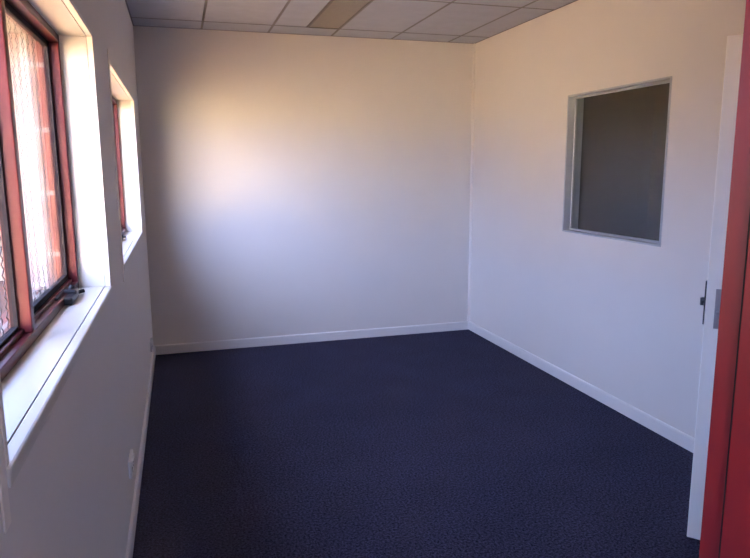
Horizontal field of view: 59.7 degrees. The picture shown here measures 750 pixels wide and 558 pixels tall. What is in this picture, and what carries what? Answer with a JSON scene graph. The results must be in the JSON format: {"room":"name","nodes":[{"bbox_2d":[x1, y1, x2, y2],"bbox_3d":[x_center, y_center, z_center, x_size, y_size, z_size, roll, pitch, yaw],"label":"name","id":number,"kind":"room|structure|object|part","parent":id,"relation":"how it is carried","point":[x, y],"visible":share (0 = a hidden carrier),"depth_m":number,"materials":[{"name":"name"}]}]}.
{"room":"empty office room","nodes":[
{"label":"empty office room","id":0,"kind":"room"},
{"bbox_2d":[0,0,152,557],"bbox_3d":[-1.239,-0.210,2.916,0.165,2.974,5.426,-3,10,-16],"label":"wall","id":1,"kind":"structure","parent":0,"point":[72,494],"depth_m":2.22,"materials":[{"name":"beige paint"}]},
{"bbox_2d":[0,0,112,532],"bbox_3d":[-0.876,-0.278,1.641,0.194,1.061,1.686,-3,10,-16],"label":"window","id":2,"kind":"structure","parent":1,"relation":"in","point":[47,335],"depth_m":2.01,"materials":[{"name":"white paint"}]},
{"bbox_2d":[0,12,61,336],"bbox_3d":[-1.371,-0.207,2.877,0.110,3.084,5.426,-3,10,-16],"label":"window pane","id":3,"kind":"object","parent":2,"relation":"attached to","point":[38,50],"visible":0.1,"depth_m":2.38,"materials":[{"name":"clear glass"}]},
{"bbox_3d":[-1.048,-0.356,2.010,0.016,0.853,0.775,-3,10,-16],"label":"awning sash","id":4,"kind":"part","parent":2,"relation":"part of","materials":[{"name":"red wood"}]},
{"bbox_3d":[-0.924,-0.290,1.647,0.052,0.919,1.608,-3,10,-16],"label":"frame","id":5,"kind":"part","parent":2,"relation":"part of","materials":[{"name":"red metal"}]},
{"bbox_3d":[-0.882,0.175,1.738,0.143,0.030,1.644,-3,10,-16],"label":"sill","id":6,"kind":"part","parent":2,"relation":"part of","materials":[{"name":"white paint"}]},
{"bbox_3d":[-1.061,0.037,2.313,0.025,0.047,0.109,-1,10,-1],"label":"crank handle","id":7,"kind":"part","parent":2,"relation":"part of","materials":[{"name":"black plastic"}]},
{"bbox_2d":[107,49,142,281],"bbox_3d":[-1.532,-0.649,3.843,0.171,1.061,1.811,-3,10,-16],"label":"window","id":8,"kind":"structure","parent":1,"relation":"in","point":[122,101],"depth_m":4.64,"materials":[{"name":"white paint"}]},
{"bbox_3d":[-1.591,-0.660,3.845,0.052,0.926,1.733,-3,10,-16],"label":"frame","id":9,"kind":"part","parent":8,"relation":"part of","materials":[{"name":"red metal"}]},
{"bbox_3d":[-1.548,-0.192,3.937,0.143,0.030,1.769,-3,10,-16],"label":"sill","id":10,"kind":"part","parent":8,"relation":"part of","materials":[{"name":"white paint"}]},
{"bbox_2d":[128,449,133,478],"bbox_3d":[-1.084,0.824,2.911,0.019,0.080,0.140,-3,10,-16],"label":"power outlet","id":11,"kind":"object","parent":1,"relation":"attached to","point":[131,454],"visible":1,"depth_m":2.87,"materials":[{"name":"white plastic"}]},
{"bbox_2d":[125,346,155,557],"bbox_3d":[-1.149,1.013,3.160,0.014,0.080,5.106,-3,10,-16],"label":"baseboard","id":12,"kind":"structure","parent":1,"relation":"attached to","point":[133,520],"depth_m":3.29,"materials":[{"name":"white paint"}]},
{"bbox_2d":[150,338,152,351],"bbox_3d":[-1.748,0.516,5.114,0.019,0.080,0.140,-3,10,-16],"label":"power outlet","id":13,"kind":"object","parent":1,"relation":"attached to","point":[151,340],"visible":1,"depth_m":5.05,"materials":[{"name":"white plastic"}]},
{"bbox_2d":[133,26,472,345],"bbox_3d":[-0.510,-0.713,5.845,2.934,2.974,0.150,-3,10,-16],"label":"wall","id":14,"kind":"structure","parent":0,"point":[293,184],"depth_m":5.71,"materials":[{"name":"beige paint"}]},
{"bbox_2d":[154,321,468,354],"bbox_3d":[-0.480,0.530,5.976,2.934,0.080,0.014,-3,10,-16],"label":"baseboard","id":15,"kind":"structure","parent":14,"relation":"attached to","point":[452,326],"depth_m":5.93,"materials":[{"name":"white paint"}]},
{"bbox_2d":[468,43,475,320],"bbox_3d":[0.910,-0.866,6.160,0.018,2.594,0.018,-3,10,-16],"label":"trim","id":16,"kind":"structure","parent":14,"relation":"attached to","point":[474,44],"depth_m":6.15,"materials":[{"name":"beige paint"}]},
{"bbox_2d":[125,0,577,43],"bbox_3d":[0.238,-1.674,3.117,2.934,0.032,5.126,-3,10,-16],"label":"ceiling","id":17,"kind":"structure","parent":0,"point":[451,21],"depth_m":4.86,"materials":[{"name":"tile"}]},
{"bbox_2d":[307,0,373,29],"bbox_3d":[-0.267,-1.980,4.761,0.273,0.094,1.044,-3,10,-16],"label":"ceiling light","id":18,"kind":"object","parent":17,"relation":"attached to","point":[337,13],"visible":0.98,"depth_m":4.77,"materials":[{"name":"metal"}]},
{"bbox_2d":[133,329,699,557],"bbox_3d":[0.274,1.013,3.501,2.934,0.050,5.276,-3,10,-16],"label":"floor","id":19,"kind":"structure","parent":0,"point":[445,444],"depth_m":3.52,"materials":[{"name":"carpet"}]},
{"bbox_2d":[470,0,745,437],"bbox_3d":[1.708,-0.374,3.782,0.120,2.974,5.426,-3,10,-16],"label":"wall","id":20,"kind":"structure","parent":0,"point":[623,318],"depth_m":4.33,"materials":[{"name":"beige paint"}]},
{"bbox_2d":[469,321,694,452],"bbox_3d":[1.651,0.859,3.972,0.014,0.080,5.126,-3,10,-16],"label":"baseboard","id":21,"kind":"structure","parent":20,"relation":"attached to","point":[682,439],"depth_m":4.43,"materials":[{"name":"white paint"}]},
{"bbox_2d":[562,76,671,246],"bbox_3d":[1.561,-0.740,4.200,0.124,0.955,1.017,-3,10,-16],"label":"window frame","id":22,"kind":"structure","parent":20,"relation":"in","point":[575,107],"depth_m":4.62,"materials":[{"name":"grey paint"}]},
{"bbox_2d":[687,34,742,539],"bbox_3d":[1.562,0.036,2.933,0.095,2.028,0.859,6,11,32],"label":"door","id":23,"kind":"structure","parent":20,"relation":"in","point":[711,301],"depth_m":2.57,"materials":[{"name":"white paint"}]},
{"bbox_3d":[1.330,0.090,2.651,0.017,0.032,0.024,6,11,32],"label":"snib handle","id":24,"kind":"part","parent":23,"relation":"part of","materials":[{"name":"brown metal"}]},
{"bbox_3d":[1.340,0.093,2.646,0.009,0.178,0.042,6,11,32],"label":"handle plate","id":25,"kind":"part","parent":23,"relation":"part of","materials":[{"name":"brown metal"}]},
{"bbox_2d":[578,83,669,240],"bbox_3d":[2.714,-0.430,4.077,1.980,2.974,5.426,-3,10,-16],"label":"wall","id":26,"kind":"structure","parent":0,"point":[624,132],"depth_m":6.58,"materials":[{"name":"paint"}]},
{"bbox_3d":[1.000,0.127,0.864,2.934,2.974,0.140,-3,10,-16],"label":"wall","id":27,"kind":"structure","parent":0,"visible":0},
{"bbox_2d":[699,0,749,557],"bbox_3d":[0.033,0.414,0.621,0.895,2.100,0.163,-3,10,-16],"label":"door frame","id":28,"kind":"structure","parent":27,"relation":"attached to","point":[725,528],"depth_m":0.73,"materials":[{"name":"red paint"}]},
{"label":"outside","id":29,"kind":"structure","parent":0,"visible":0},
{"bbox_2d":[0,281,7,314],"bbox_3d":[-0.251,1.856,0.237,120.000,0.090,120.000,-3,10,-16],"label":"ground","id":30,"kind":"structure","parent":29,"point":[2,291],"depth_m":9.39,"materials":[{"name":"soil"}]},
{"bbox_2d":[0,232,4,280],"bbox_3d":[-7.411,-1.030,10.387,4.300,2.250,0.200,-3,10,-16],"label":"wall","id":31,"kind":"structure","parent":30,"relation":"on","point":[1,269],"depth_m":10.80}
]}

